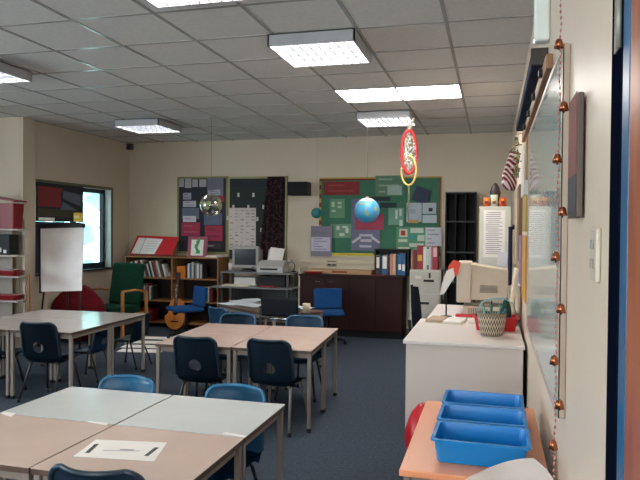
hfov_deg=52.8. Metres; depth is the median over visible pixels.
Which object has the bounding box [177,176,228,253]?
display board
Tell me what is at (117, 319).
table
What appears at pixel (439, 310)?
computer desk
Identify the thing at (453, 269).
desk lamp
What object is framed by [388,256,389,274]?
ring binder
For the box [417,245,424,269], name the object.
ring binder
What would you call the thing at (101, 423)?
name label
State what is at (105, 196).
window
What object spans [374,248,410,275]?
shelf
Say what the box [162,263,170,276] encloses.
book
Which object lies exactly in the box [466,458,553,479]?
chair
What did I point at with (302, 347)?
table
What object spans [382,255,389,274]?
ring binder
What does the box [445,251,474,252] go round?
shelf
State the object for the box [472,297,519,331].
tub
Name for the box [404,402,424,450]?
chair
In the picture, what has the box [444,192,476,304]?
rack
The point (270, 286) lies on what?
book
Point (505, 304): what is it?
bundle
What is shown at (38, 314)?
table
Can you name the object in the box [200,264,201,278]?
book
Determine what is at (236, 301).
newspaper
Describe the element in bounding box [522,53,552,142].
wooden rail
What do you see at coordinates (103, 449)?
worksheet
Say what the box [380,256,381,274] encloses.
ring binder
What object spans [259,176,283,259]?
draped cloth
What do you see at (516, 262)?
poster
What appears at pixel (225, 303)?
newspaper
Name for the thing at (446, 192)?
shelf
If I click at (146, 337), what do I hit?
paper strip
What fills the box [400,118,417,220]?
mobile
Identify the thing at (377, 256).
ring binder
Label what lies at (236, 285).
keyboard
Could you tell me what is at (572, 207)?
print
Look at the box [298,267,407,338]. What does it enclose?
base cabinet
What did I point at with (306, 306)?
pot
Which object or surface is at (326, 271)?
box
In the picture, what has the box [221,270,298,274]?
shelf
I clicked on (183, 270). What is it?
box
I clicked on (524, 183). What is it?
card
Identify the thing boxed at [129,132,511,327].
wall
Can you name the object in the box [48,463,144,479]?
chair
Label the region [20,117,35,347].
pillar
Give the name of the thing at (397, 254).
ring binder
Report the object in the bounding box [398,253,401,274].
ring binder
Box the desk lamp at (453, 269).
[440,260,460,316]
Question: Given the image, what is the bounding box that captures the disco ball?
[200,117,221,215]
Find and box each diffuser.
[336,88,401,101]
[397,85,460,99]
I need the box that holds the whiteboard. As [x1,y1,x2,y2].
[526,43,569,418]
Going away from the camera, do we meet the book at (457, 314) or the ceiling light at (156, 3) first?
the ceiling light at (156, 3)
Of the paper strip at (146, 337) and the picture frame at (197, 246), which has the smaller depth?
the paper strip at (146, 337)
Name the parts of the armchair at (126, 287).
arm, seat, leg, backrest, arm, leg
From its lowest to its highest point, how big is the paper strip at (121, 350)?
0.003 m
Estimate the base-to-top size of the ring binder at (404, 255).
0.301 m
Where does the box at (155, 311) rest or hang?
on the bookshelf at (166, 285)
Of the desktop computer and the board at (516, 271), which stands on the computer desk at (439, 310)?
the desktop computer
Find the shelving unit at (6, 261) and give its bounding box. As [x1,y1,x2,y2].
[0,219,29,349]
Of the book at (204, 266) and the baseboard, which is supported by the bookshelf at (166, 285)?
the book at (204, 266)
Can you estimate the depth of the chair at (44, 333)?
5.51 m
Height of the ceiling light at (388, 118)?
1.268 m
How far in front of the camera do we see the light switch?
1.48 m
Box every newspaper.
[217,302,242,305]
[229,300,255,303]
[234,303,260,307]
[242,298,260,301]
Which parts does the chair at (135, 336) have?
seat frame, leg, seat, leg, backrest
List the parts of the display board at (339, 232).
note panel, note panel, note panel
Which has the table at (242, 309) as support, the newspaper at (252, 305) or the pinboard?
the newspaper at (252, 305)
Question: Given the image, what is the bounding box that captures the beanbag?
[51,284,105,341]
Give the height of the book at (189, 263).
0.218 m
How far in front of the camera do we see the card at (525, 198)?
4.36 m
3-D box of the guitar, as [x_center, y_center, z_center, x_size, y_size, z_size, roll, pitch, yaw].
[-2.119,0.903,9.523,0.330,0.845,0.157,1,1,15]
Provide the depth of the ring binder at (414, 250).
8.80 m
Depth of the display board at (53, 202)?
8.59 m
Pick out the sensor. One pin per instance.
(128, 146)
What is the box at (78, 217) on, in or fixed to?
on the easel
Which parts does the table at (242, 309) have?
frame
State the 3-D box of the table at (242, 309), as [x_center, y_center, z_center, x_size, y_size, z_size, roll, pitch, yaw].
[-0.571,1.071,7.270,0.652,0.620,1.142,0,1,-38]
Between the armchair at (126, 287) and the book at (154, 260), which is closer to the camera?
the armchair at (126, 287)
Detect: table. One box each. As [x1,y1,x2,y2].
[0,317,53,398]
[0,386,171,479]
[0,414,112,479]
[2,309,92,378]
[9,320,111,398]
[31,425,243,479]
[56,311,145,381]
[116,395,284,479]
[155,332,252,395]
[187,323,270,395]
[219,302,323,367]
[232,335,325,432]
[256,326,337,411]
[399,401,547,479]
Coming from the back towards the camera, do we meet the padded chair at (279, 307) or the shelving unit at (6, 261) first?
the shelving unit at (6, 261)
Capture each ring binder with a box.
[376,255,381,274]
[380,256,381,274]
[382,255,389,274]
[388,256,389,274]
[390,254,392,274]
[393,254,396,274]
[396,254,397,274]
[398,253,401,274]
[402,253,406,274]
[411,250,412,268]
[413,249,416,268]
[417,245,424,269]
[423,246,427,269]
[427,246,429,269]
[429,246,431,269]
[431,247,432,269]
[432,246,438,269]
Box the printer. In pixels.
[256,247,287,272]
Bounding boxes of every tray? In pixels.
[0,270,24,275]
[0,293,24,299]
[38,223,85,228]
[303,271,323,273]
[431,420,530,466]
[437,403,527,427]
[442,389,523,409]
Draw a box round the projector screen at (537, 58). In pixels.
[516,47,547,130]
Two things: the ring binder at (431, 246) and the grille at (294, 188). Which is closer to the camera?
the ring binder at (431, 246)
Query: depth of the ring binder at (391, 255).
8.90 m
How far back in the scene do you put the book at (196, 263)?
9.65 m
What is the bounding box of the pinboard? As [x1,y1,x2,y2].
[522,236,526,303]
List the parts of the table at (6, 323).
leg, leg, leg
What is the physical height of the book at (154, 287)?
0.219 m
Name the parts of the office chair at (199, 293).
leg, seat, backrest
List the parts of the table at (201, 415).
leg, frame, leg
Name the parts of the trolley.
leg, leg, panel, leg, leg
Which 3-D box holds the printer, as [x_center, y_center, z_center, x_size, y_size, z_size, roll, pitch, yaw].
[-0.684,0.285,9.382,0.400,0.356,0.312,1,1,15]
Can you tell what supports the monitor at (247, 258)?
on the trolley
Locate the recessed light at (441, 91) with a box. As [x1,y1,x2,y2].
[333,83,462,102]
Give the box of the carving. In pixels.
[490,183,500,205]
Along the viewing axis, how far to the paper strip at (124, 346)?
8.14 m
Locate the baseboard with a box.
[256,321,408,334]
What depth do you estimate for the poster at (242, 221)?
9.83 m
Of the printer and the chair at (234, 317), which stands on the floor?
the chair at (234, 317)
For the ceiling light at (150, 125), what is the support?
attached to the ceiling
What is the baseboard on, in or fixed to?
attached to the wall at (473, 162)
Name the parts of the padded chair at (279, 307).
leg, backrest, leg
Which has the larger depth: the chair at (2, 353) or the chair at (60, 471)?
the chair at (2, 353)
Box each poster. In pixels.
[229,208,255,249]
[514,188,518,269]
[518,235,523,286]
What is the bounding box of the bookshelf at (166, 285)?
[125,255,228,325]
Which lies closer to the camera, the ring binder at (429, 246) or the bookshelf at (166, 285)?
the ring binder at (429, 246)
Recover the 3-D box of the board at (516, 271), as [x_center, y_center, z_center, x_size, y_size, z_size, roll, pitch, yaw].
[1.658,0.478,5.552,0.080,0.458,0.470,1,1,15]
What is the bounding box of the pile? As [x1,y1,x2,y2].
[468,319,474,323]
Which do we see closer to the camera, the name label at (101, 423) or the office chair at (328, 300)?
the name label at (101, 423)
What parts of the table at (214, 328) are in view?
leg, leg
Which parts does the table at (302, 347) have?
leg, frame, leg, leg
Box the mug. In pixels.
[228,263,232,270]
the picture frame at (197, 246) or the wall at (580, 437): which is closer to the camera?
the wall at (580, 437)
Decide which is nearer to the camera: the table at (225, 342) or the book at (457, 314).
the table at (225, 342)
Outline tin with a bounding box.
[483,195,506,205]
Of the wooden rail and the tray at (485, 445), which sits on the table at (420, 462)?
the tray at (485, 445)
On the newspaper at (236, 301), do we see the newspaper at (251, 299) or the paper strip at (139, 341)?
the newspaper at (251, 299)
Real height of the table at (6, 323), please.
0.610 m
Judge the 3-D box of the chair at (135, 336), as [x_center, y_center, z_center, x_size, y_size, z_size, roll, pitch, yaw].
[-2.044,1.078,7.022,0.387,0.589,0.322,1,1,17]
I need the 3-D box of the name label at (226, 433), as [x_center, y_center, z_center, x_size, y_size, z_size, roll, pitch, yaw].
[-0.368,0.842,2.788,0.114,0.001,0.028,1,1,27]
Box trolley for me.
[211,270,298,320]
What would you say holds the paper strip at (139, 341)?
on the floor
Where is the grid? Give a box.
[0,0,533,143]
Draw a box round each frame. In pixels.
[187,236,207,256]
[517,184,522,260]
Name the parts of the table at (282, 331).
leg, leg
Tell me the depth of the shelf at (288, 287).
9.15 m
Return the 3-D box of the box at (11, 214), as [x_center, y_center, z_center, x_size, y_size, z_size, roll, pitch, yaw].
[-3.781,-0.287,7.745,0.424,0.300,0.204,1,1,15]
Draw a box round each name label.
[1,412,15,416]
[88,421,108,424]
[222,432,245,437]
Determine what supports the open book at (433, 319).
on the cabinet at (440, 358)
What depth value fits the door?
1.21 m
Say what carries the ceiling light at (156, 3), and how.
attached to the ceiling
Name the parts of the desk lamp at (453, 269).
stem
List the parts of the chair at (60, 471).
backrest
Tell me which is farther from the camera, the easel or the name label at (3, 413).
the easel
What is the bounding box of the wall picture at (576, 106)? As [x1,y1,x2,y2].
[567,91,583,218]
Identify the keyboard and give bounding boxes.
[222,284,250,286]
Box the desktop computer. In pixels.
[463,302,501,313]
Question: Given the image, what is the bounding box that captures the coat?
[508,225,514,285]
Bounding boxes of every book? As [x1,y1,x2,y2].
[128,235,178,255]
[143,261,148,276]
[149,260,155,276]
[152,285,157,299]
[155,260,161,276]
[158,261,164,276]
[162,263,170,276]
[188,263,191,277]
[192,262,197,277]
[195,263,198,277]
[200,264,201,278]
[202,264,206,278]
[209,288,214,301]
[211,289,216,301]
[258,285,277,287]
[425,315,467,324]
[455,313,473,317]
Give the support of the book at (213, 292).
on the bookshelf at (166, 285)
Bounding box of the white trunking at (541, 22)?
[533,0,549,44]
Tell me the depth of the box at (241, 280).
9.40 m
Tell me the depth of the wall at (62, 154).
9.13 m
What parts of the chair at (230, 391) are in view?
seat, backrest, leg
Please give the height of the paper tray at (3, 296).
0.060 m
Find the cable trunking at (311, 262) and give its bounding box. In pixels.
[302,261,374,264]
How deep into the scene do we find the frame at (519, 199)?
5.45 m
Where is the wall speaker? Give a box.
[287,182,310,195]
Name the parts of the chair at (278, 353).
leg, backrest, seat, seat frame, leg, leg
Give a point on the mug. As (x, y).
(230, 268)
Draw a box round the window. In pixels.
[35,179,112,275]
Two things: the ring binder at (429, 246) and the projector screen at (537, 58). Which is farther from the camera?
the ring binder at (429, 246)
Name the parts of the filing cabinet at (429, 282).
drawer, handle, drawer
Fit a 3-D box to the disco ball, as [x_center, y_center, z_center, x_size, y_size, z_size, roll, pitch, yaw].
[-1.324,-0.890,7.850,0.278,1.201,0.278,1,1,15]
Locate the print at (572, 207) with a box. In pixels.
[567,91,577,214]
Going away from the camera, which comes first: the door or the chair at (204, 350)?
the door
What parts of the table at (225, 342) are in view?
leg, leg, frame, leg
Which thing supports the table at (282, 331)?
on the floor
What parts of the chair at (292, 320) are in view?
backrest, seat, leg, leg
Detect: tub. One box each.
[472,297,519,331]
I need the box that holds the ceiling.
[0,0,533,142]
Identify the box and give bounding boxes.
[0,203,24,228]
[0,234,18,254]
[74,213,82,221]
[140,306,159,320]
[177,266,187,277]
[234,276,258,285]
[259,275,289,286]
[308,268,373,274]
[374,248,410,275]
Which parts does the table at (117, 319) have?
leg, leg, leg, frame, leg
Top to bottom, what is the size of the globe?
1.197 m
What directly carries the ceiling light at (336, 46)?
attached to the ceiling
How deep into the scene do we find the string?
1.85 m
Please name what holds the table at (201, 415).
on the floor
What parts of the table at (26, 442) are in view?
frame, leg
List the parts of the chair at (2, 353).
seat, leg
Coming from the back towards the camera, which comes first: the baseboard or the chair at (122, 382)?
the baseboard
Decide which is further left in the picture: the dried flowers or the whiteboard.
the dried flowers
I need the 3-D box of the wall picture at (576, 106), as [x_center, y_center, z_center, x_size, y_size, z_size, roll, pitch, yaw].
[0.735,-0.235,1.850,0.023,0.345,0.220,1,1,15]
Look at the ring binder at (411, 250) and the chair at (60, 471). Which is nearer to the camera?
the chair at (60, 471)
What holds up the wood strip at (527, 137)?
attached to the wall at (580, 437)
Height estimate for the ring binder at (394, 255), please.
0.291 m
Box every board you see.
[35,182,82,221]
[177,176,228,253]
[227,176,287,260]
[311,175,441,255]
[509,268,518,313]
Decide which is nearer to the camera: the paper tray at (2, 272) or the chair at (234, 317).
the chair at (234, 317)
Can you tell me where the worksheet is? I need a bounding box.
[73,440,166,461]
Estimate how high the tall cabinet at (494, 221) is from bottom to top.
1.770 m
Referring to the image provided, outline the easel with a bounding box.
[37,223,85,348]
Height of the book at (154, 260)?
0.246 m
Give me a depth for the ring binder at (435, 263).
8.73 m
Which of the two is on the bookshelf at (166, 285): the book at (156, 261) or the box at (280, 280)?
the book at (156, 261)
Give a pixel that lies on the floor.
(360, 433)
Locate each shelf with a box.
[211,283,298,289]
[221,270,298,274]
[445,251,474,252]
[446,192,475,193]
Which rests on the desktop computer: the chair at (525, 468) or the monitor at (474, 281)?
the monitor at (474, 281)
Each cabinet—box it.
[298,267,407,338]
[403,318,524,427]
[409,269,442,323]
[479,206,510,302]
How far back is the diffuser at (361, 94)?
6.43 m
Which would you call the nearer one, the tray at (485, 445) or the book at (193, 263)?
the tray at (485, 445)
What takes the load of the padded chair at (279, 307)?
on the floor
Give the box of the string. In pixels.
[548,0,568,478]
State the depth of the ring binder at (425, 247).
8.76 m
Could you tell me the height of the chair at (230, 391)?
0.673 m
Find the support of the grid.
attached to the ceiling
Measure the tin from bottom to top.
0.130 m
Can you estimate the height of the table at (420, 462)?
0.610 m
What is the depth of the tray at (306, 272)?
9.16 m
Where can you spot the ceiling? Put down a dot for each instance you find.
(311, 15)
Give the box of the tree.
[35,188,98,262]
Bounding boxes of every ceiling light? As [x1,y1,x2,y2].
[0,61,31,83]
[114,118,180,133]
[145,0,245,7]
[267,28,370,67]
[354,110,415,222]
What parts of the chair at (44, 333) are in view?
leg, backrest, leg, seat frame, leg, seat, leg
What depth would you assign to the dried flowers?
5.29 m
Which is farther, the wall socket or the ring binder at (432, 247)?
the wall socket
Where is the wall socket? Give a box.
[327,261,336,266]
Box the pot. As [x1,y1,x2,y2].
[302,303,309,312]
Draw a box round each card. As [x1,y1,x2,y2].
[521,143,527,197]
[522,194,527,231]
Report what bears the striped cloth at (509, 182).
hanging from the wall at (580, 437)
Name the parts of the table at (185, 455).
leg, frame, leg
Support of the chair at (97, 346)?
on the floor
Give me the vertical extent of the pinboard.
0.450 m
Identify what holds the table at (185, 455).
on the floor
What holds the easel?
on the floor
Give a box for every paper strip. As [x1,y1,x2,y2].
[116,349,161,352]
[122,344,155,347]
[129,340,159,343]
[145,336,170,339]
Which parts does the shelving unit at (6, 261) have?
panel, shelf, shelf, shelf, shelf, post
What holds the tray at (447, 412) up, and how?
on the table at (420, 462)
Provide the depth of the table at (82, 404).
3.24 m
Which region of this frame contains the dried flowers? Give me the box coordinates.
[510,133,521,177]
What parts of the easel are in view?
leg, leg, leg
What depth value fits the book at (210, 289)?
9.60 m
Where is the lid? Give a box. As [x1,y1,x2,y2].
[0,196,26,202]
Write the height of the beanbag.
0.750 m
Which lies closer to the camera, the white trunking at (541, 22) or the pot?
the white trunking at (541, 22)
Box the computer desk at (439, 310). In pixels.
[428,304,517,322]
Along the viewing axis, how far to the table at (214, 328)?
5.73 m
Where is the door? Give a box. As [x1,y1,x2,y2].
[605,0,639,479]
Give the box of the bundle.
[502,298,510,317]
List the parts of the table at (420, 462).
frame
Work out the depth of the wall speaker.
9.39 m
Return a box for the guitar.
[165,272,184,329]
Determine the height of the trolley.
0.882 m
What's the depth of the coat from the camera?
6.62 m
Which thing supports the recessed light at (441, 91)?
in the ceiling
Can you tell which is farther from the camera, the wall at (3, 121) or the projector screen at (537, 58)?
the wall at (3, 121)
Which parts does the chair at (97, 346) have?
seat, leg, seat frame, leg, backrest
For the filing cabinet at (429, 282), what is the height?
0.970 m
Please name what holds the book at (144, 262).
on the bookshelf at (166, 285)
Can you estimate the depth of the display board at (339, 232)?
9.29 m
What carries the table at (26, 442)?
on the floor
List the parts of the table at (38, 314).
leg, leg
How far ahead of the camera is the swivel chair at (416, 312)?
6.26 m
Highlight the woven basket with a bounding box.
[477,311,506,335]
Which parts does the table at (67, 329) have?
leg, leg, frame, leg, leg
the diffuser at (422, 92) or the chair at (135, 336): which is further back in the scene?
the chair at (135, 336)
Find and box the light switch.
[590,228,600,281]
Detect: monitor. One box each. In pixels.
[232,246,262,270]
[456,260,507,305]
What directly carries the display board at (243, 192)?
attached to the wall at (473, 162)
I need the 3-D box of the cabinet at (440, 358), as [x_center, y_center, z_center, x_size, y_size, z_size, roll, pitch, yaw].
[1.142,1.071,5.066,0.830,0.720,1.190,1,1,15]
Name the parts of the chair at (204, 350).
leg, leg, backrest, seat frame, seat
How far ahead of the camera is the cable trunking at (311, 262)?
9.46 m
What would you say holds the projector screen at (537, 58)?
attached to the wall at (580, 437)
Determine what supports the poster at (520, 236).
attached to the wall at (580, 437)
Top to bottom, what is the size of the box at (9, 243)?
0.240 m
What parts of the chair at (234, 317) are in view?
seat, backrest, leg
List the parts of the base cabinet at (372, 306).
pale panel, door, door, door, door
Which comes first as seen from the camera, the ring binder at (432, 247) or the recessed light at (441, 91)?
the recessed light at (441, 91)
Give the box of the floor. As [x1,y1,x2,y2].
[0,323,406,479]
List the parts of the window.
sill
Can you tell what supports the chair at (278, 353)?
on the floor
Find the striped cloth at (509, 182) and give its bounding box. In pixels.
[501,144,521,190]
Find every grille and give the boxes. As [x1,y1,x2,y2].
[288,182,305,194]
[480,285,497,292]
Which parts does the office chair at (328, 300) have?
backrest, seat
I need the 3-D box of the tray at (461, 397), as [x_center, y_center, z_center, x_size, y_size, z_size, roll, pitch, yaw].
[0.777,0.801,3.073,0.369,0.092,0.259,1,1,16]
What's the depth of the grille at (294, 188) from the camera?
9.38 m
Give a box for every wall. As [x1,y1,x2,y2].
[0,117,7,202]
[8,117,129,347]
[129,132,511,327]
[510,0,612,479]
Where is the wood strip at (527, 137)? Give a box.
[525,136,528,179]
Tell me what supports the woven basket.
on the cabinet at (440, 358)
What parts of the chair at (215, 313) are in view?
backrest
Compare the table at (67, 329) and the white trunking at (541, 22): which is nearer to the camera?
the white trunking at (541, 22)
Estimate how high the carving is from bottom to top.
0.270 m
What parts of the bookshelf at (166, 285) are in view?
shelf, shelf, shelf, panel, shelf, shelf, shelf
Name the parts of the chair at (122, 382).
backrest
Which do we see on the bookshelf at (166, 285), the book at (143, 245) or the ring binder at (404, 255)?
the book at (143, 245)
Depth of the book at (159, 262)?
9.80 m
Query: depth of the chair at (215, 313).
6.90 m
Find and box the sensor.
[126,144,132,149]
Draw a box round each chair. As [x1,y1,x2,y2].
[0,348,26,389]
[17,321,81,402]
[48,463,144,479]
[67,330,114,382]
[98,374,154,392]
[114,312,151,369]
[166,286,206,337]
[173,335,232,396]
[203,312,255,395]
[205,383,265,479]
[208,306,227,370]
[247,338,306,436]
[259,297,299,387]
[274,315,323,402]
[314,288,346,346]
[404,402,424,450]
[408,285,421,331]
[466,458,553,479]
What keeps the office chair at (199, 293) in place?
on the floor
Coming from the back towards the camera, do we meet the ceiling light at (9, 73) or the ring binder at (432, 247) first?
the ring binder at (432, 247)
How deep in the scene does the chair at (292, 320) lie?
5.99 m
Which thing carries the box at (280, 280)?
on the trolley
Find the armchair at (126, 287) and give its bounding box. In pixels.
[91,263,147,337]

